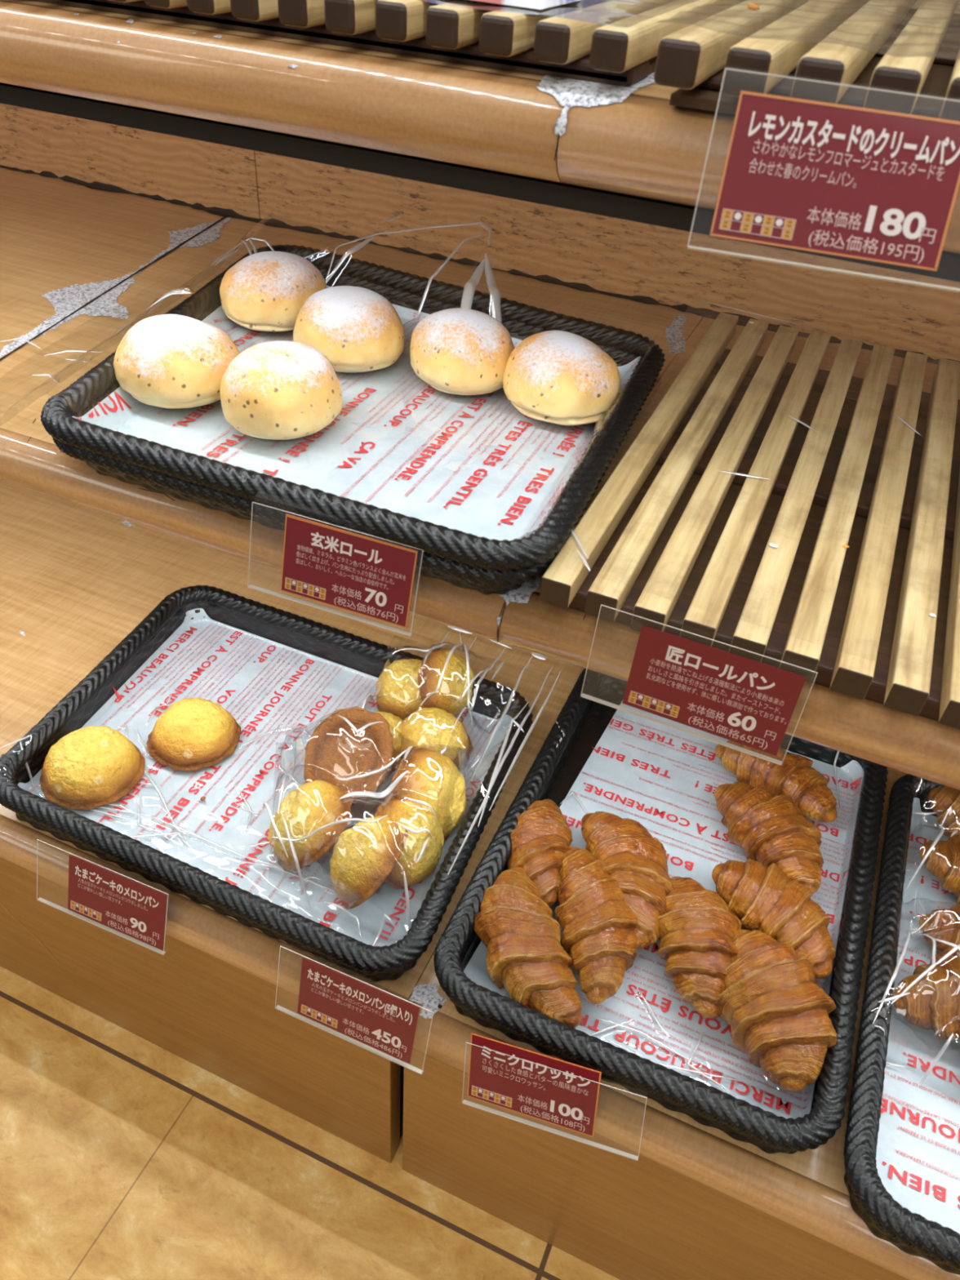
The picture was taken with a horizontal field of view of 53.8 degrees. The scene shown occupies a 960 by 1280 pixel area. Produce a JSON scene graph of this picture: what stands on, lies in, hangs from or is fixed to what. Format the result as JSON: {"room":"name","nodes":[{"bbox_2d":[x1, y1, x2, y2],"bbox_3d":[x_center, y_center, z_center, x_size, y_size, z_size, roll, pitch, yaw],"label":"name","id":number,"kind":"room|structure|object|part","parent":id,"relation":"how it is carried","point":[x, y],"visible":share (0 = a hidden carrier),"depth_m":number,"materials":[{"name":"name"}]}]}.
{"room":"food shop","nodes":[
{"label":"food shop","id":0,"kind":"room"},
{"bbox_2d":[0,966,619,1279],"bbox_3d":[-0.580,0.812,0.414,4.000,0.030,2.800,18,42,16],"label":"floor","id":1,"kind":"structure","parent":0,"point":[122,1157],"depth_m":0.82,"materials":[{"name":"stone"}]},
{"bbox_2d":[0,478,583,1163],"bbox_3d":[-0.664,-0.059,1.199,1.598,0.281,0.671,18,42,16],"label":"display cabinet","id":2,"kind":"object","parent":1,"relation":"on","point":[76,580],"visible":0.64,"depth_m":0.87,"materials":[{"name":"laminate"}]},
{"bbox_3d":[-0.795,0.132,0.988,1.588,0.246,0.018,18,42,16],"label":"panel","id":3,"kind":"part","parent":2,"relation":"part of","materials":[{"name":"laminate"}]},
{"bbox_2d":[0,585,533,982],"bbox_3d":[-0.175,0.096,0.809,0.406,0.041,0.308,18,42,16],"label":"woven tray","id":4,"kind":"object","parent":2,"relation":"on","point":[74,710],"visible":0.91,"depth_m":0.75,"materials":[{"name":"black wicker"}]},
{"bbox_2d":[36,839,168,955],"bbox_3d":[-0.281,0.190,0.703,0.116,0.058,0.021,17,42,14],"label":"price tag","id":5,"kind":"object","parent":4,"relation":"attached to","point":[131,910],"visible":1,"depth_m":0.70,"materials":[{"name":"red paper"}]},
{"bbox_2d":[17,608,512,946],"bbox_3d":[-0.175,0.103,0.815,0.372,0.015,0.273,18,42,16],"label":"paper liner","id":6,"kind":"object","parent":4,"relation":"on","point":[266,685],"visible":0.54,"depth_m":0.82,"materials":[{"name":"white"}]},
{"bbox_2d":[0,584,515,890],"bbox_3d":[-0.182,0.085,0.807,0.389,0.049,0.276,18,42,16],"label":"sheet","id":7,"kind":"object","parent":6,"relation":"on","point":[249,808],"visible":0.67,"depth_m":0.77,"materials":[{"name":"clear plastic"}]},
{"bbox_2d":[39,725,145,809],"bbox_3d":[-0.326,0.098,0.786,0.083,0.038,0.082,16,41,14],"label":"bun","id":8,"kind":"object","parent":7,"relation":"on","point":[93,766],"visible":1,"depth_m":0.77,"materials":[{"name":"yellow food"}]},
{"bbox_2d":[146,697,240,771],"bbox_3d":[-0.248,0.075,0.822,0.079,0.033,0.078,20,43,18],"label":"bun","id":9,"kind":"object","parent":7,"relation":"on","point":[192,734],"visible":1,"depth_m":0.81,"materials":[{"name":"yellow food"}]},
{"bbox_2d":[268,779,353,871],"bbox_3d":[-0.132,0.144,0.745,0.071,0.059,0.071,-23,47,-29],"label":"bun","id":10,"kind":"object","parent":7,"relation":"on","point":[307,808],"visible":0.96,"depth_m":0.72,"materials":[{"name":"yellow food"}]},
{"bbox_2d":[329,815,408,909],"bbox_3d":[-0.085,0.167,0.717,0.058,0.070,0.080,9,40,6],"label":"bun","id":11,"kind":"object","parent":7,"relation":"on","point":[365,854],"visible":0.97,"depth_m":0.69,"materials":[{"name":"yellow food"}]},
{"bbox_2d":[262,707,480,972],"bbox_3d":[-0.105,0.135,0.728,0.186,0.081,0.190,10,40,6],"label":"bag","id":12,"kind":"object","parent":7,"relation":"on","point":[363,793],"visible":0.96,"depth_m":0.71,"materials":[{"name":"clear plastic"}]},
{"bbox_2d":[303,706,393,801],"bbox_3d":[-0.107,0.098,0.772,0.073,0.059,0.073,1,40,-5],"label":"bun","id":13,"kind":"object","parent":12,"relation":"in","point":[334,748],"visible":0.91,"depth_m":0.77,"materials":[{"name":"brown food"}]},
{"bbox_2d":[371,711,403,772],"bbox_3d":[-0.087,0.086,0.824,0.066,0.040,0.065,-25,48,-31],"label":"bun","id":14,"kind":"object","parent":7,"relation":"on","point":[395,722],"visible":0.2,"depth_m":0.81,"materials":[{"name":"yellow food"}]},
{"bbox_2d":[376,658,423,720],"bbox_3d":[-0.064,0.042,0.873,0.067,0.043,0.068,13,41,10],"label":"bun","id":15,"kind":"object","parent":7,"relation":"on","point":[399,682],"visible":0.71,"depth_m":0.85,"materials":[{"name":"yellow food"}]},
{"bbox_2d":[373,795,444,889],"bbox_3d":[-0.058,0.158,0.732,0.057,0.065,0.068,34,48,31],"label":"bun","id":16,"kind":"object","parent":7,"relation":"on","point":[411,815],"visible":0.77,"depth_m":0.71,"materials":[{"name":"yellow food"}]},
{"bbox_2d":[390,746,466,838],"bbox_3d":[-0.043,0.129,0.761,0.074,0.074,0.060,-25,48,-30],"label":"bun","id":17,"kind":"object","parent":7,"relation":"on","point":[432,778],"visible":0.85,"depth_m":0.74,"materials":[{"name":"yellow food"}]},
{"bbox_2d":[399,707,472,770],"bbox_3d":[-0.042,0.084,0.821,0.069,0.040,0.069,33,48,30],"label":"bun","id":18,"kind":"object","parent":7,"relation":"on","point":[425,726],"visible":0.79,"depth_m":0.81,"materials":[{"name":"yellow food"}]},
{"bbox_2d":[361,625,560,874],"bbox_3d":[-0.043,0.076,0.809,0.166,0.073,0.264,18,42,16],"label":"bag","id":19,"kind":"object","parent":7,"relation":"on","point":[464,647],"visible":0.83,"depth_m":0.83,"materials":[{"name":"clear plastic"}]},
{"bbox_2d":[417,645,475,715],"bbox_3d":[-0.029,0.042,0.869,0.048,0.065,0.070,10,40,7],"label":"bun","id":20,"kind":"object","parent":19,"relation":"in","point":[454,682],"visible":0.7,"depth_m":0.84,"materials":[{"name":"yellow food"}]},
{"bbox_2d":[275,946,433,1074],"bbox_3d":[-0.087,0.249,0.641,0.115,0.059,0.018,17,42,15],"label":"price tag","id":21,"kind":"object","parent":4,"relation":"attached to","point":[379,1020],"visible":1,"depth_m":0.64,"materials":[{"name":"red paper"}]},
{"bbox_2d":[402,767,959,1279],"bbox_3d":[0.502,0.322,0.852,0.952,0.281,0.671,18,42,16],"label":"display cabinet","id":22,"kind":"object","parent":1,"relation":"on","point":[698,1202],"visible":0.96,"depth_m":0.67,"materials":[{"name":"laminate"}]},
{"bbox_3d":[0.376,0.515,0.639,0.951,0.246,0.018,18,42,16],"label":"panel","id":23,"kind":"part","parent":22,"relation":"part of","materials":[{"name":"laminate"}]},
{"bbox_2d":[433,668,888,1154],"bbox_3d":[0.161,0.172,0.749,0.284,0.041,0.395,18,42,16],"label":"woven tray","id":24,"kind":"object","parent":22,"relation":"on","point":[583,722],"visible":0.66,"depth_m":0.65,"materials":[{"name":"black wicker"}]},
{"bbox_2d":[462,1032,647,1160],"bbox_3d":[0.046,0.295,0.611,0.125,0.067,0.021,15,41,13],"label":"price tag","id":25,"kind":"object","parent":24,"relation":"attached to","point":[553,1091],"visible":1,"depth_m":0.61,"materials":[{"name":"red paper"}]},
{"bbox_2d":[461,692,839,970],"bbox_3d":[0.160,0.187,0.761,0.250,0.003,0.360,18,42,16],"label":"tray","id":26,"kind":"object","parent":24,"relation":"on","point":[592,724],"depth_m":0.86,"materials":[{"name":"black plastic"}]},
{"bbox_2d":[463,700,863,1119],"bbox_3d":[0.161,0.181,0.753,0.246,0.015,0.355,18,42,16],"label":"paper liner","id":27,"kind":"object","parent":24,"relation":"on","point":[662,778],"visible":0.27,"depth_m":0.78,"materials":[{"name":"white paper"}]},
{"bbox_2d":[555,720,839,1096],"bbox_3d":[0.157,0.164,0.757,0.264,0.032,0.381,18,42,16],"label":"sheet","id":28,"kind":"object","parent":27,"relation":"on","point":[699,1072],"visible":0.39,"depth_m":0.65,"materials":[{"name":"clear plastic"}]},
{"bbox_2d":[473,866,582,1027],"bbox_3d":[0.031,0.215,0.666,0.060,0.049,0.128,-9,42,-16],"label":"croissant","id":29,"kind":"object","parent":28,"relation":"on","point":[526,957],"visible":0.98,"depth_m":0.65,"materials":[{"name":"brown food"}]},
{"bbox_2d":[506,799,573,906],"bbox_3d":[0.047,0.161,0.738,0.057,0.042,0.095,17,42,14],"label":"croissant","id":30,"kind":"object","parent":28,"relation":"on","point":[541,837],"visible":0.88,"depth_m":0.72,"materials":[{"name":"brown food"}]},
{"bbox_2d":[554,845,639,1004],"bbox_3d":[0.085,0.201,0.686,0.060,0.047,0.127,-1,40,-7],"label":"croissant","id":31,"kind":"object","parent":28,"relation":"on","point":[593,915],"visible":1,"depth_m":0.67,"materials":[{"name":"brown food"}]},
{"bbox_2d":[581,811,674,949],"bbox_3d":[0.115,0.177,0.720,0.065,0.047,0.121,-6,42,-12],"label":"croissant","id":32,"kind":"object","parent":28,"relation":"on","point":[628,852],"visible":0.81,"depth_m":0.70,"materials":[{"name":"brown food"}]},
{"bbox_2d":[656,876,742,1018],"bbox_3d":[0.159,0.217,0.679,0.066,0.054,0.110,2,40,-3],"label":"croissant","id":33,"kind":"object","parent":28,"relation":"on","point":[698,928],"visible":0.91,"depth_m":0.66,"materials":[{"name":"brown food"}]},
{"bbox_2d":[714,781,823,894],"bbox_3d":[0.236,0.154,0.759,0.067,0.052,0.114,-17,46,-23],"label":"croissant","id":34,"kind":"object","parent":28,"relation":"on","point":[769,828],"visible":0.87,"depth_m":0.74,"materials":[{"name":"brown food"}]},
{"bbox_2d":[711,858,835,978],"bbox_3d":[0.220,0.201,0.699,0.062,0.050,0.109,-24,49,-29],"label":"croissant","id":35,"kind":"object","parent":28,"relation":"on","point":[765,900],"visible":0.84,"depth_m":0.68,"materials":[{"name":"brown food"}]},
{"bbox_2d":[715,740,836,822],"bbox_3d":[0.256,0.117,0.811,0.114,0.046,0.054,29,46,26],"label":"croissant","id":36,"kind":"object","parent":28,"relation":"on","point":[796,779],"visible":0.76,"depth_m":0.79,"materials":[{"name":"brown food"}]},
{"bbox_2d":[717,929,837,1092],"bbox_3d":[0.199,0.244,0.641,0.080,0.063,0.102,-24,48,-29],"label":"croissant","id":37,"kind":"object","parent":28,"relation":"on","point":[775,1011],"visible":0.96,"depth_m":0.62,"materials":[{"name":"brown food"}]},
{"bbox_2d":[843,773,959,1275],"bbox_3d":[0.414,0.270,0.656,0.286,0.041,0.393,18,42,16],"label":"woven tray","id":38,"kind":"object","parent":22,"relation":"on","point":[885,1218],"visible":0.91,"depth_m":0.61,"materials":[{"name":"black wicker"}]},
{"bbox_2d":[875,797,959,1234],"bbox_3d":[0.411,0.277,0.662,0.249,0.015,0.354,18,42,16],"label":"paper liner","id":39,"kind":"object","parent":38,"relation":"on","point":[917,1158],"visible":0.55,"depth_m":0.63,"materials":[{"name":"white paper"}]},
{"bbox_2d":[872,883,959,1084],"bbox_3d":[0.355,0.250,0.645,0.162,0.065,0.140,21,43,19],"label":"bag","id":40,"kind":"object","parent":39,"relation":"on","point":[930,968],"visible":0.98,"depth_m":0.64,"materials":[{"name":"clear plastic"}]},
{"bbox_2d":[893,951,959,1039],"bbox_3d":[0.344,0.245,0.657,0.117,0.058,0.065,-6,41,-12],"label":"croissant","id":41,"kind":"object","parent":39,"relation":"on","point":[933,1002],"visible":0.92,"depth_m":0.64,"materials":[{"name":"brown food"}]},
{"bbox_2d":[902,788,959,923],"bbox_3d":[0.421,0.175,0.744,0.170,0.059,0.163,18,42,16],"label":"bag","id":42,"kind":"object","parent":39,"relation":"on","point":[942,830],"visible":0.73,"depth_m":0.73,"materials":[{"name":"clear plastic"}]},
{"bbox_2d":[918,904,959,955],"bbox_3d":[0.372,0.222,0.698,0.085,0.044,0.062,31,47,28],"label":"croissant","id":43,"kind":"object","parent":39,"relation":"on","point":[944,918],"visible":0.79,"depth_m":0.70,"materials":[{"name":"brown food"}]},
{"bbox_2d":[919,836,959,905],"bbox_3d":[0.394,0.186,0.731,0.061,0.050,0.104,-29,50,-34],"label":"croissant","id":44,"kind":"object","parent":39,"relation":"on","point":[943,862],"visible":0.94,"depth_m":0.74,"materials":[{"name":"brown food"}]},
{"bbox_2d":[928,786,959,838],"bbox_3d":[0.412,0.153,0.777,0.059,0.046,0.095,-18,45,-25],"label":"croissant","id":45,"kind":"object","parent":39,"relation":"on","point":[941,799],"visible":0.81,"depth_m":0.79,"materials":[{"name":"brown food"}]},
{"bbox_3d":[0.065,-1.055,0.528,4.000,2.750,0.085,18,42,16],"label":"wall","id":46,"kind":"structure","parent":0,"visible":0},
{"bbox_2d":[0,0,564,182],"bbox_3d":[-0.594,-0.607,0.816,1.606,0.038,0.536,18,42,16],"label":"display shelf","id":47,"kind":"object","parent":46,"relation":"attached to","point":[480,117],"visible":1,"depth_m":0.45,"materials":[{"name":"laminate"}]},
{"bbox_2d":[3,0,544,79],"bbox_3d":[-0.590,-0.614,0.824,1.606,0.036,0.513,18,42,16],"label":"countertop","id":48,"kind":"structure","parent":47,"relation":"on","point":[515,73],"depth_m":0.46,"materials":[{"name":"laminate"}]},
{"bbox_2d":[31,0,733,87],"bbox_3d":[-0.043,-0.429,0.609,0.423,0.023,0.451,18,42,16],"label":"rack","id":49,"kind":"object","parent":47,"relation":"on","point":[540,45],"visible":0.94,"depth_m":0.42,"materials":[{"name":"beige wood"}]},
{"bbox_2d":[418,0,698,28],"bbox_3d":[0.055,-0.376,0.534,0.166,0.002,0.362,18,42,16],"label":"sheet","id":50,"kind":"object","parent":49,"relation":"on","point":[644,10],"visible":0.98,"depth_m":0.41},
{"bbox_2d":[470,0,581,9],"bbox_3d":[0.004,-0.344,0.466,0.124,0.032,0.150,20,42,17],"label":"package","id":51,"kind":"object","parent":50,"relation":"on","point":[533,4],"visible":1,"depth_m":0.41},
{"bbox_2d":[0,82,959,282],"bbox_3d":[-0.256,-0.315,0.540,2.550,0.012,0.030,18,42,16],"label":"bar","id":52,"kind":"object","parent":47,"relation":"attached to","point":[674,215],"visible":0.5,"depth_m":0.46,"materials":[{"name":"black"}]},
{"bbox_2d":[0,164,959,640],"bbox_3d":[-0.184,-0.267,0.845,2.544,0.042,0.555,18,42,16],"label":"display shelf","id":53,"kind":"object","parent":46,"relation":"attached to","point":[80,260],"visible":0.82,"depth_m":0.89,"materials":[{"name":"laminate"}]},
{"bbox_2d":[0,103,260,218],"bbox_3d":[-0.740,-0.694,1.165,1.098,0.145,0.018,18,42,16],"label":"board","id":54,"kind":"object","parent":53,"relation":"on","point":[137,161],"visible":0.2,"depth_m":1.08,"materials":[{"name":"brown wood"}]},
{"bbox_2d":[0,214,647,539],"bbox_3d":[-0.111,-0.245,0.738,0.510,0.068,0.443,18,42,16],"label":"plastic wrap","id":55,"kind":"object","parent":53,"relation":"on","point":[175,295],"visible":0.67,"depth_m":0.76,"materials":[{"name":"clear plastic"}]},
{"bbox_2d":[113,314,239,408],"bbox_3d":[-0.214,-0.200,0.669,0.091,0.052,0.086,25,44,23],"label":"bread roll","id":56,"kind":"object","parent":55,"relation":"on","point":[165,361],"visible":0.96,"depth_m":0.64,"materials":[{"name":"beige food"}]},
{"bbox_2d":[219,251,327,331],"bbox_3d":[-0.169,-0.289,0.777,0.086,0.054,0.088,3,40,-2],"label":"bread roll","id":57,"kind":"object","parent":55,"relation":"on","point":[264,291],"visible":0.88,"depth_m":0.75,"materials":[{"name":"beige food"}]},
{"bbox_2d":[220,340,342,439],"bbox_3d":[-0.135,-0.170,0.640,0.083,0.053,0.081,-22,47,-28],"label":"bread roll","id":58,"kind":"object","parent":55,"relation":"on","point":[282,389],"visible":1,"depth_m":0.61,"materials":[{"name":"beige food"}]},
{"bbox_2d":[293,285,404,372],"bbox_3d":[-0.101,-0.239,0.724,0.087,0.055,0.080,12,41,9],"label":"bread roll","id":59,"kind":"object","parent":55,"relation":"on","point":[357,329],"visible":0.89,"depth_m":0.70,"materials":[{"name":"beige food"}]},
{"bbox_2d":[409,307,514,395],"bbox_3d":[-0.013,-0.218,0.707,0.080,0.055,0.083,7,40,3],"label":"bread roll","id":60,"kind":"object","parent":55,"relation":"on","point":[460,351],"visible":0.96,"depth_m":0.68,"materials":[{"name":"beige food"}]},
{"bbox_2d":[502,329,620,425],"bbox_3d":[0.058,-0.191,0.682,0.086,0.054,0.089,-17,44,-23],"label":"bread roll","id":61,"kind":"object","parent":55,"relation":"on","point":[558,377],"visible":0.98,"depth_m":0.66,"materials":[{"name":"beige food"}]},
{"bbox_2d":[0,167,703,444],"bbox_3d":[-0.609,-0.412,0.983,1.606,0.036,0.533,18,42,16],"label":"countertop","id":62,"kind":"structure","parent":53,"relation":"on","point":[55,233],"depth_m":0.93,"materials":[{"name":"laminate"}]},
{"bbox_2d":[51,266,657,595],"bbox_3d":[-0.082,-0.184,0.704,0.404,0.036,0.373,18,42,16],"label":"woven tray","id":63,"kind":"object","parent":53,"relation":"on","point":[485,581],"visible":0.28,"depth_m":0.58,"materials":[{"name":"black wicker"}]},
{"bbox_2d":[40,244,665,571],"bbox_3d":[-0.082,-0.193,0.696,0.410,0.036,0.378,18,42,16],"label":"woven tray","id":64,"kind":"object","parent":63,"relation":"on","point":[57,419],"visible":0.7,"depth_m":0.58,"materials":[{"name":"black wicker"}]},
{"bbox_2d":[247,502,423,635],"bbox_3d":[-0.082,-0.047,0.550,0.107,0.060,0.033,15,41,12],"label":"price tag","id":65,"kind":"object","parent":64,"relation":"attached to","point":[353,572],"visible":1,"depth_m":0.54,"materials":[{"name":"red paper"}]},
{"bbox_2d":[72,285,640,540],"bbox_3d":[-0.083,-0.190,0.697,0.375,0.022,0.343,18,42,16],"label":"paper liner","id":66,"kind":"object","parent":64,"relation":"on","point":[477,465],"visible":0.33,"depth_m":0.65,"materials":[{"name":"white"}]},
{"bbox_2d":[254,151,959,361],"bbox_3d":[0.427,-0.312,0.818,1.451,0.145,0.018,18,42,16],"label":"board","id":67,"kind":"object","parent":53,"relation":"on","point":[603,253],"visible":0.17,"depth_m":0.92,"materials":[{"name":"brown wood"}]},
{"bbox_2d":[254,155,260,217],"bbox_3d":[-0.238,-0.529,1.016,0.001,0.144,0.015,18,42,16],"label":"joint","id":68,"kind":"object","parent":67,"relation":"attached to","point":[255,156],"visible":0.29,"depth_m":1.03,"materials":[{"name":"brown"}]},
{"bbox_2d":[497,314,959,790],"bbox_3d":[0.541,-0.028,0.631,0.969,0.036,0.556,18,42,16],"label":"display shelf","id":69,"kind":"object","parent":46,"relation":"attached to","point":[919,746],"visible":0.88,"depth_m":0.54,"materials":[{"name":"laminate"}]},
{"bbox_2d":[535,316,959,592],"bbox_3d":[0.558,-0.030,0.636,0.944,0.036,0.533,18,42,16],"label":"countertop","id":70,"kind":"structure","parent":69,"relation":"on","point":[669,375],"depth_m":0.83,"materials":[{"name":"wood"}]},
{"bbox_2d":[539,312,959,729],"bbox_3d":[0.289,-0.097,0.640,0.364,0.030,0.451,18,42,16],"label":"rack","id":71,"kind":"object","parent":69,"relation":"on","point":[672,538],"visible":1,"depth_m":0.59,"materials":[{"name":"beige wood"}]},
{"bbox_2d":[580,604,817,765],"bbox_3d":[0.115,0.023,0.512,0.116,0.065,0.011,18,42,16],"label":"price tag","id":72,"kind":"object","parent":71,"relation":"attached to","point":[733,697],"visible":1,"depth_m":0.51,"materials":[{"name":"red paper"}]},
{"bbox_2d":[570,299,920,570],"bbox_3d":[0.280,-0.123,0.641,0.390,0.006,0.454,18,42,16],"label":"sheet","id":73,"kind":"object","parent":71,"relation":"on","point":[572,532],"visible":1,"depth_m":0.62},
{"bbox_2d":[768,542,777,547],"bbox_3d":[0.172,-0.055,0.554,0.006,0.001,0.004,18,42,16],"label":"crumb","id":74,"kind":"object","parent":73,"relation":"on","point":[773,545],"visible":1,"depth_m":0.55,"materials":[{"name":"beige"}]},
{"bbox_3d":[0.282,-0.077,0.635,0.356,0.004,0.375,18,42,16],"label":"board","id":75,"kind":"part","parent":71,"relation":"part of","materials":[{"name":"beige wood"}]},
{"bbox_2d":[537,12,959,253],"bbox_3d":[0.561,-0.229,0.473,0.968,0.038,0.536,18,42,16],"label":"display shelf","id":76,"kind":"object","parent":46,"relation":"attached to","point":[630,140],"visible":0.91,"depth_m":0.40,"materials":[{"name":"laminate"}]},
{"bbox_2d":[631,12,959,99],"bbox_3d":[0.577,-0.232,0.477,0.943,0.036,0.513,18,42,16],"label":"countertop","id":77,"kind":"structure","parent":76,"relation":"on","point":[654,90],"depth_m":0.41,"materials":[{"name":"wood"}]},
{"bbox_2d":[653,0,959,121],"bbox_3d":[0.324,-0.294,0.479,0.364,0.026,0.451,18,42,16],"label":"rack","id":78,"kind":"object","parent":76,"relation":"on","point":[693,59],"visible":0.73,"depth_m":0.37,"materials":[{"name":"beige wood"}]},
{"bbox_2d":[747,3,759,9],"bbox_3d":[0.128,-0.295,0.441,0.006,0.002,0.004,18,42,16],"label":"crumb","id":79,"kind":"object","parent":78,"relation":"on","point":[753,7],"visible":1,"depth_m":0.44,"materials":[{"name":"orange"}]},
{"bbox_2d":[656,0,959,58],"bbox_3d":[0.314,-0.311,0.475,0.350,0.003,0.432,18,42,16],"label":"sheet","id":80,"kind":"object","parent":78,"relation":"on","point":[872,10],"visible":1,"depth_m":0.41,"materials":[{"name":"clear plastic"}]},
{"bbox_2d":[687,67,959,292],"bbox_3d":[0.129,-0.163,0.335,0.099,0.057,0.032,10,40,7],"label":"price tag","id":81,"kind":"object","parent":78,"relation":"attached to","point":[881,186],"visible":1,"depth_m":0.34,"materials":[{"name":"red paper"}]}
]}

